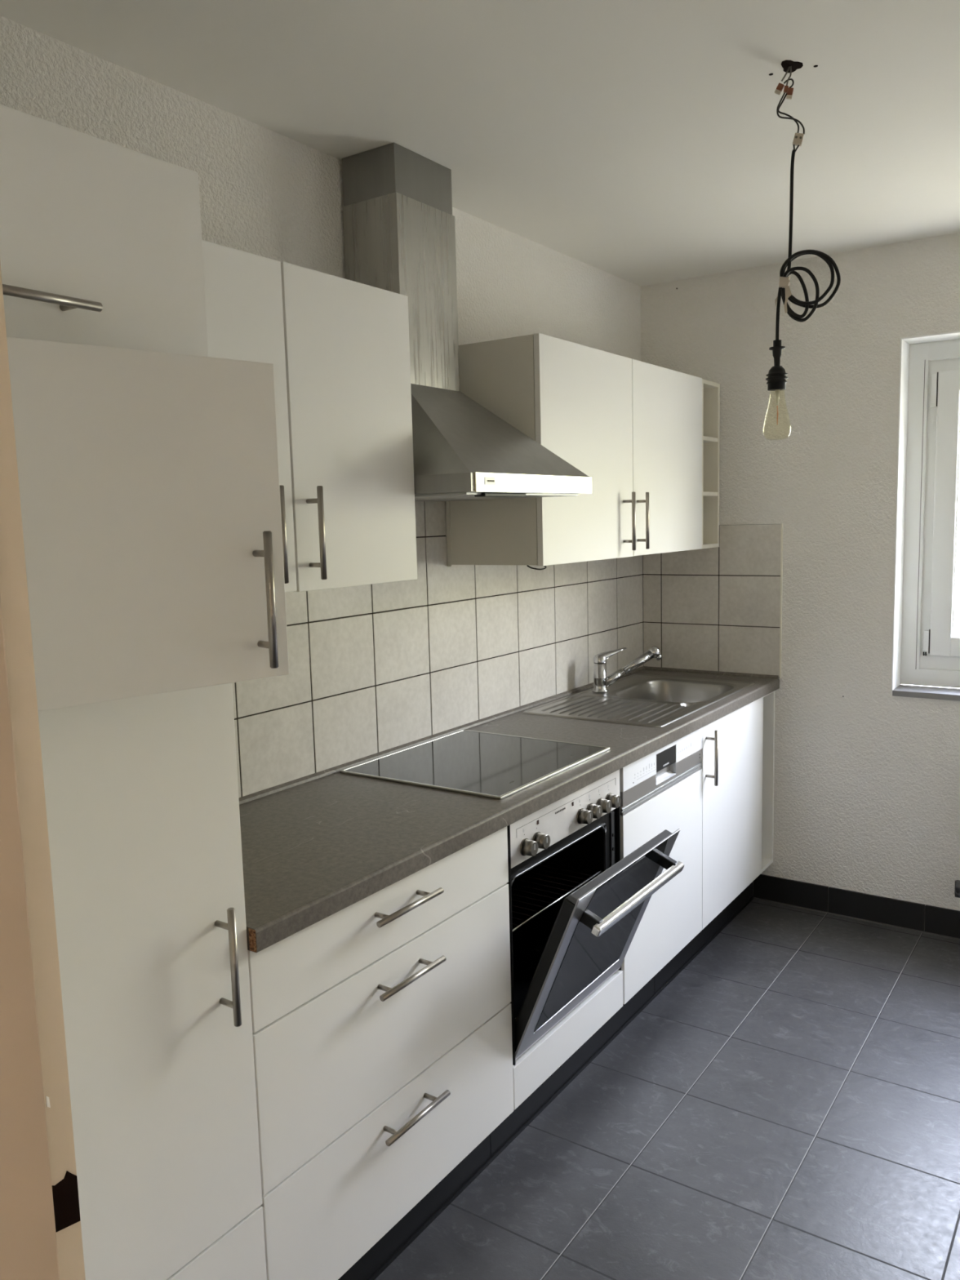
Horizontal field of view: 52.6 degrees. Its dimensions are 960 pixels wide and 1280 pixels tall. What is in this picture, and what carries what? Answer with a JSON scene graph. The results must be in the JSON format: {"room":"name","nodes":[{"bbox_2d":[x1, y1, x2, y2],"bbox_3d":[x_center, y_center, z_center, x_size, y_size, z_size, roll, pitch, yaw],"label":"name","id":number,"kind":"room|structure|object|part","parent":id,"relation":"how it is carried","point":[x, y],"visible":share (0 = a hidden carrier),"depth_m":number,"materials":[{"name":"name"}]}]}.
{"room":"kitchen","nodes":[
{"label":"kitchen","id":0,"kind":"room"},
{"bbox_2d":[0,15,640,536],"bbox_3d":[-0.237,-0.028,2.871,0.150,2.471,3.640,3,9,34],"label":"wall","id":1,"kind":"structure","parent":0,"point":[264,192],"depth_m":2.29,"materials":[{"name":"paint"}]},
{"bbox_2d":[201,240,417,592],"bbox_3d":[-0.489,-0.419,1.989,0.373,0.636,0.764,3,9,34],"label":"upper cabinet","id":2,"kind":"object","parent":1,"relation":"attached to","point":[338,348],"visible":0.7,"depth_m":1.99,"materials":[{"name":"white"}]},
{"bbox_3d":[-0.486,-0.391,1.754,0.018,0.634,0.372,3,9,34],"label":"door","id":3,"kind":"part","parent":2,"relation":"part of","materials":[{"name":"white laminate"}]},
{"bbox_3d":[-0.388,-0.202,1.862,0.041,0.186,0.012,3,9,34],"label":"handle","id":4,"kind":"part","parent":2,"relation":"part of","materials":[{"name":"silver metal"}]},
{"bbox_3d":[-0.328,-0.214,1.947,0.041,0.186,0.012,3,9,34],"label":"handle","id":5,"kind":"part","parent":2,"relation":"part of","materials":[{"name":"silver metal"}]},
{"bbox_3d":[-0.269,-0.435,2.067,0.018,0.636,0.385,3,9,34],"label":"door","id":6,"kind":"part","parent":2,"relation":"part of","materials":[{"name":"white laminate"}]},
{"bbox_2d":[231,501,643,797],"bbox_3d":[-0.084,-0.116,2.950,0.007,0.797,2.718,3,9,34],"label":"tile backsplash","id":7,"kind":"structure","parent":1,"relation":"attached to","point":[375,668],"depth_m":2.84,"materials":[{"name":"grey tile"}]},
{"bbox_2d":[342,142,591,501],"bbox_3d":[-0.072,-0.791,2.462,0.494,0.863,0.563,3,9,34],"label":"hood","id":8,"kind":"object","parent":1,"relation":"attached to","point":[399,228],"visible":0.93,"depth_m":2.44,"materials":[{"name":"grey metal"}]},
{"bbox_2d":[445,333,702,569],"bbox_3d":[0.383,-0.592,3.255,0.373,0.650,1.187,3,9,34],"label":"upper cabinet","id":9,"kind":"object","parent":1,"relation":"attached to","point":[633,427],"visible":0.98,"depth_m":2.92,"materials":[{"name":"white"}]},
{"bbox_3d":[0.326,-0.557,2.932,0.018,0.636,0.584,3,9,34],"label":"door","id":10,"kind":"part","parent":9,"relation":"part of","materials":[{"name":"white laminate"}]},
{"bbox_3d":[0.481,-0.382,3.123,0.041,0.186,0.012,3,9,34],"label":"handle","id":11,"kind":"part","parent":9,"relation":"part of","materials":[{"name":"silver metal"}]},
{"bbox_3d":[0.540,-0.394,3.208,0.041,0.186,0.012,3,9,34],"label":"handle","id":12,"kind":"part","parent":9,"relation":"part of","materials":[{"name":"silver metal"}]},
{"bbox_3d":[0.661,-0.627,3.419,0.018,0.634,0.598,3,9,34],"label":"door","id":13,"kind":"part","parent":9,"relation":"part of","materials":[{"name":"white laminate"}]},
{"bbox_2d":[0,0,959,286],"bbox_3d":[0.382,-1.136,1.150,3.300,0.121,5.500,3,9,34],"label":"ceiling","id":14,"kind":"structure","parent":0,"point":[641,143],"depth_m":2.14,"materials":[{"name":"white paint"}]},
{"bbox_2d":[763,66,840,439],"bbox_3d":[0.677,-0.812,2.043,0.151,0.764,0.058,2,8,28],"label":"pendant lamp","id":15,"kind":"object","parent":14,"relation":"hanging from","point":[776,378],"visible":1,"depth_m":2.05,"materials":[{"name":"black plastic"}]},
{"bbox_2d":[765,339,787,391],"bbox_3d":[0.640,-0.592,2.092,0.046,0.104,0.046,3,9,34],"label":"bulb socket","id":16,"kind":"object","parent":15,"relation":"attached to","point":[776,378],"depth_m":2.08,"materials":[{"name":"black plastic"}]},
{"bbox_3d":[0.643,-0.524,2.100,0.009,0.034,0.009,3,9,34],"label":"glass stem","id":17,"kind":"part","parent":15,"relation":"part of","materials":[{"name":"white"}]},
{"bbox_3d":[0.691,-0.826,2.041,0.129,0.400,0.031,1,8,22],"label":"cord","id":18,"kind":"part","parent":15,"relation":"part of","materials":[{"name":"black rubber"}]},
{"bbox_2d":[374,897,959,1279],"bbox_3d":[0.449,1.424,1.468,3.300,0.100,5.500,3,9,34],"label":"floor","id":19,"kind":"structure","parent":0,"point":[787,1106],"depth_m":2.44,"materials":[{"name":"tile"}]},
{"bbox_2d":[0,104,288,1279],"bbox_3d":[-0.707,0.368,1.413,0.736,2.069,0.605,3,9,34],"label":"tall cabinet","id":20,"kind":"object","parent":19,"relation":"on","point":[148,467],"visible":0.98,"depth_m":1.34,"materials":[{"name":"white"}]},
{"bbox_3d":[-0.558,-0.421,1.190,0.041,0.012,0.190,3,9,34],"label":"handle","id":21,"kind":"part","parent":20,"relation":"part of","materials":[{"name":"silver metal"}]},
{"bbox_3d":[-0.582,-0.509,1.199,0.018,0.283,0.592,3,9,34],"label":"flap door","id":22,"kind":"part","parent":20,"relation":"part of","materials":[{"name":"white laminate"}]},
{"bbox_3d":[-0.509,-0.139,1.193,0.598,0.442,0.018,-8,10,-42],"label":"door","id":23,"kind":"part","parent":20,"relation":"part of","materials":[{"name":"white laminate"}]},
{"bbox_3d":[-0.553,0.528,1.332,0.018,0.912,0.600,3,9,34],"label":"door","id":24,"kind":"part","parent":20,"relation":"part of","materials":[{"name":"white laminate"}]},
{"bbox_3d":[-0.537,1.112,1.404,0.018,0.257,0.600,3,9,34],"label":"door","id":25,"kind":"part","parent":20,"relation":"part of","materials":[{"name":"white laminate"}]},
{"bbox_3d":[-0.393,0.507,1.513,0.041,0.190,0.012,3,9,34],"label":"handle","id":26,"kind":"part","parent":20,"relation":"part of","materials":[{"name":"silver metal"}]},
{"bbox_3d":[-0.300,-0.057,1.355,0.012,0.190,0.041,-8,10,-42],"label":"handle","id":27,"kind":"part","parent":20,"relation":"part of","materials":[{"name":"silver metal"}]},
{"bbox_2d":[247,826,513,1279],"bbox_3d":[-0.360,0.797,2.082,0.598,0.705,0.774,3,9,34],"label":"base cabinet","id":28,"kind":"object","parent":19,"relation":"on","point":[382,1025],"visible":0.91,"depth_m":1.86,"materials":[{"name":"white"}]},
{"bbox_3d":[-0.162,0.530,1.907,0.018,0.141,0.774,3,9,34],"label":"drawer","id":29,"kind":"part","parent":28,"relation":"part of","materials":[{"name":"white laminate"}]},
{"bbox_3d":[-0.156,0.746,1.934,0.018,0.286,0.774,3,9,34],"label":"drawer","id":30,"kind":"part","parent":28,"relation":"part of","materials":[{"name":"white laminate"}]},
{"bbox_3d":[-0.149,1.026,1.969,0.018,0.269,0.774,3,9,34],"label":"drawer","id":31,"kind":"part","parent":28,"relation":"part of","materials":[{"name":"white laminate"}]},
{"bbox_3d":[-0.144,0.513,1.879,0.041,0.012,0.196,3,9,34],"label":"handle","id":32,"kind":"part","parent":28,"relation":"part of","materials":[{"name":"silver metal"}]},
{"bbox_3d":[-0.140,0.656,1.897,0.041,0.012,0.196,3,9,34],"label":"handle","id":33,"kind":"part","parent":28,"relation":"part of","materials":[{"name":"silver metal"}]},
{"bbox_3d":[-0.133,0.945,1.933,0.041,0.012,0.196,3,9,34],"label":"handle","id":34,"kind":"part","parent":28,"relation":"part of","materials":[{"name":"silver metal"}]},
{"bbox_2d":[238,666,779,952],"bbox_3d":[0.165,0.308,2.834,0.576,0.052,2.712,3,9,34],"label":"countertop","id":35,"kind":"structure","parent":28,"relation":"on","point":[315,846],"depth_m":2.16,"materials":[{"name":"grey stone"}]},
{"bbox_2d":[339,729,609,799],"bbox_3d":[-0.002,0.322,2.615,0.501,0.006,0.559,3,9,34],"label":"cooktop","id":36,"kind":"object","parent":35,"relation":"in","point":[473,762],"visible":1,"depth_m":2.57,"materials":[{"name":"black glass"}]},
{"bbox_2d":[591,645,662,692],"bbox_3d":[0.549,0.105,3.602,0.286,0.156,0.063,-4,7,-16],"label":"faucet","id":37,"kind":"object","parent":35,"relation":"on","point":[601,682],"visible":1,"depth_m":3.57,"materials":[{"name":"silver metal"}]},
{"bbox_3d":[0.479,0.056,3.574,0.130,0.049,0.049,-3,7,-15],"label":"lever","id":38,"kind":"part","parent":37,"relation":"part of","materials":[{"name":"silver metal"}]},
{"bbox_3d":[0.551,0.105,3.606,0.222,0.134,0.035,-4,7,-18],"label":"spout","id":39,"kind":"part","parent":37,"relation":"part of","materials":[{"name":"silver metal"}]},
{"bbox_2d":[523,673,755,727],"bbox_3d":[0.594,0.277,3.469,0.501,0.156,0.882,3,9,34],"label":"sink","id":40,"kind":"object","parent":35,"relation":"in","point":[638,700],"visible":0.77,"depth_m":3.42,"materials":[{"name":"grey metal"}]},
{"bbox_2d":[337,881,754,1279],"bbox_3d":[0.339,1.126,2.827,0.018,0.162,2.708,3,9,34],"label":"plinth","id":41,"kind":"object","parent":19,"relation":"on","point":[390,1246],"visible":0.52,"depth_m":2.48,"materials":[{"name":"black plastic"}]},
{"bbox_2d":[512,969,622,1110],"bbox_3d":[0.007,0.717,2.650,0.557,0.705,0.582,3,9,34],"label":"panel","id":42,"kind":"object","parent":19,"relation":"on","point":[549,1052],"visible":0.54,"depth_m":2.50,"materials":[{"name":"white"}]},
{"bbox_2d":[506,769,684,1065],"bbox_3d":[0.128,0.670,2.557,0.674,0.592,0.571,3,9,34],"label":"oven","id":43,"kind":"object","parent":42,"relation":"in","point":[577,908],"visible":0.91,"depth_m":2.46,"materials":[{"name":"black metal"}]},
{"bbox_3d":[0.116,0.486,2.268,0.029,0.041,0.041,3,9,34],"label":"knob","id":44,"kind":"part","parent":43,"relation":"part of","materials":[{"name":"grey metal"}]},
{"bbox_3d":[0.148,0.479,2.314,0.029,0.041,0.041,3,9,34],"label":"knob","id":45,"kind":"part","parent":43,"relation":"part of","materials":[{"name":"grey metal"}]},
{"bbox_3d":[0.219,0.437,2.461,0.023,0.112,0.563,3,9,34],"label":"control panel","id":46,"kind":"part","parent":43,"relation":"part of","materials":[{"name":"metal"}]},
{"bbox_3d":[0.271,0.454,2.492,0.029,0.041,0.041,3,9,34],"label":"knob","id":47,"kind":"part","parent":43,"relation":"part of","materials":[{"name":"grey metal"}]},
{"bbox_3d":[0.291,0.743,2.455,0.199,0.418,0.543,3,9,34],"label":"door","id":48,"kind":"part","parent":43,"relation":"part of","materials":[{"name":"black glass"}]},
{"bbox_3d":[0.300,0.448,2.535,0.029,0.041,0.041,3,9,34],"label":"knob","id":49,"kind":"part","parent":43,"relation":"part of","materials":[{"name":"grey metal"}]},
{"bbox_3d":[0.317,0.727,2.435,0.161,0.384,0.465,3,9,34],"label":"door glass","id":50,"kind":"part","parent":43,"relation":"part of","materials":[{"name":"black glass"}]},
{"bbox_3d":[0.331,0.442,2.580,0.029,0.041,0.041,3,9,34],"label":"knob","id":51,"kind":"part","parent":43,"relation":"part of","materials":[{"name":"grey metal"}]},
{"bbox_3d":[0.371,0.695,2.704,0.007,0.445,0.018,3,9,34],"label":"rail","id":52,"kind":"part","parent":43,"relation":"part of","materials":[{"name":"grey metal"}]},
{"bbox_3d":[0.361,0.435,2.623,0.029,0.041,0.041,3,9,34],"label":"knob","id":53,"kind":"part","parent":43,"relation":"part of","materials":[{"name":"grey metal"}]},
{"bbox_3d":[0.378,0.614,2.376,0.062,0.046,0.483,3,9,34],"label":"door handle","id":54,"kind":"part","parent":43,"relation":"part of","materials":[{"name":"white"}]},
{"bbox_2d":[619,727,702,1004],"bbox_3d":[0.351,0.649,3.131,0.537,0.704,0.590,3,9,34],"label":"dishwasher","id":55,"kind":"object","parent":19,"relation":"on","point":[661,790],"visible":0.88,"depth_m":2.98,"materials":[{"name":"white metal"}]},
{"bbox_3d":[0.557,0.351,2.947,0.019,0.078,0.590,3,9,34],"label":"control panel","id":56,"kind":"part","parent":55,"relation":"part of","materials":[{"name":"white plastic"}]},
{"bbox_2d":[701,697,761,929],"bbox_3d":[0.694,0.580,3.613,0.598,0.705,0.594,3,9,34],"label":"base cabinet","id":57,"kind":"object","parent":19,"relation":"on","point":[731,750],"visible":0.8,"depth_m":3.44,"materials":[{"name":"white"}]},
{"bbox_3d":[0.767,0.389,3.207,0.041,0.186,0.012,3,9,34],"label":"handle","id":58,"kind":"part","parent":57,"relation":"part of","materials":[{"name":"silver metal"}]},
{"bbox_2d":[760,690,775,874],"bbox_3d":[0.892,0.535,3.933,0.553,0.704,0.159,3,9,34],"label":"shelf unit","id":59,"kind":"object","parent":19,"relation":"on","point":[767,759],"visible":0.1,"depth_m":3.84,"materials":[{"name":"white laminate"}]},
{"bbox_2d":[640,232,959,911],"bbox_3d":[1.675,-0.164,3.562,2.220,2.471,0.284,3,9,34],"label":"wall","id":60,"kind":"structure","parent":0,"point":[867,778],"depth_m":3.62,"materials":[{"name":"paint"}]},
{"bbox_2d":[702,378,719,548],"bbox_3d":[0.754,-0.680,3.828,0.326,0.632,0.185,3,9,34],"label":"wall shelf","id":61,"kind":"object","parent":60,"relation":"attached to","point":[710,390],"visible":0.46,"depth_m":3.81,"materials":[{"name":"beige"}]},
{"bbox_2d":[643,523,782,678],"bbox_3d":[0.924,-0.162,3.906,0.580,0.599,0.008,3,9,34],"label":"backsplash","id":62,"kind":"structure","parent":60,"relation":"attached to","point":[719,608],"depth_m":3.88,"materials":[{"name":"grey tile"}]},
{"bbox_2d":[752,874,959,940],"bbox_3d":[1.825,1.039,3.452,1.734,0.106,0.016,3,9,34],"label":"baseboard","id":63,"kind":"structure","parent":60,"relation":"attached to","point":[912,916],"depth_m":3.70,"materials":[{"name":"black tile"}]},
{"bbox_2d":[890,330,959,695],"bbox_3d":[1.978,-0.421,3.318,0.992,1.273,0.282,3,9,34],"label":"trim","id":64,"kind":"structure","parent":60,"relation":"attached to","point":[905,342],"depth_m":3.51,"materials":[{"name":"white paint"}]},
{"bbox_2d":[892,338,959,701],"bbox_3d":[1.954,-0.412,3.283,0.978,1.267,0.208,3,9,34],"label":"window","id":65,"kind":"structure","parent":60,"relation":"in","point":[931,645],"depth_m":3.53,"materials":[{"name":"white plastic"}]},
{"bbox_3d":[1.951,0.210,3.332,0.978,0.021,0.139,3,9,34],"label":"sill","id":66,"kind":"part","parent":65,"relation":"part of","materials":[{"name":"grey stone"}]},
{"bbox_3d":[1.987,-0.434,3.327,0.786,1.024,0.054,3,9,34],"label":"sash","id":67,"kind":"part","parent":65,"relation":"part of","materials":[{"name":"white plastic"}]},
{"bbox_2d":[954,880,959,897],"bbox_3d":[1.972,0.675,3.240,0.688,0.570,0.112,3,9,34],"label":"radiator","id":68,"kind":"object","parent":60,"relation":"attached to","point":[957,888],"visible":1,"depth_m":3.44,"materials":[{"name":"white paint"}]},
{"bbox_3d":[-0.323,0.249,0.659,2.520,2.471,0.140,3,9,34],"label":"wall","id":69,"kind":"structure","parent":0,"visible":0},
{"bbox_2d":[0,262,85,1279],"bbox_3d":[0.005,0.467,0.461,1.054,2.070,0.158,3,9,34],"label":"door","id":70,"kind":"structure","parent":69,"relation":"in","point":[41,1238],"depth_m":0.72,"materials":[{"name":"beige wood"}]}
]}

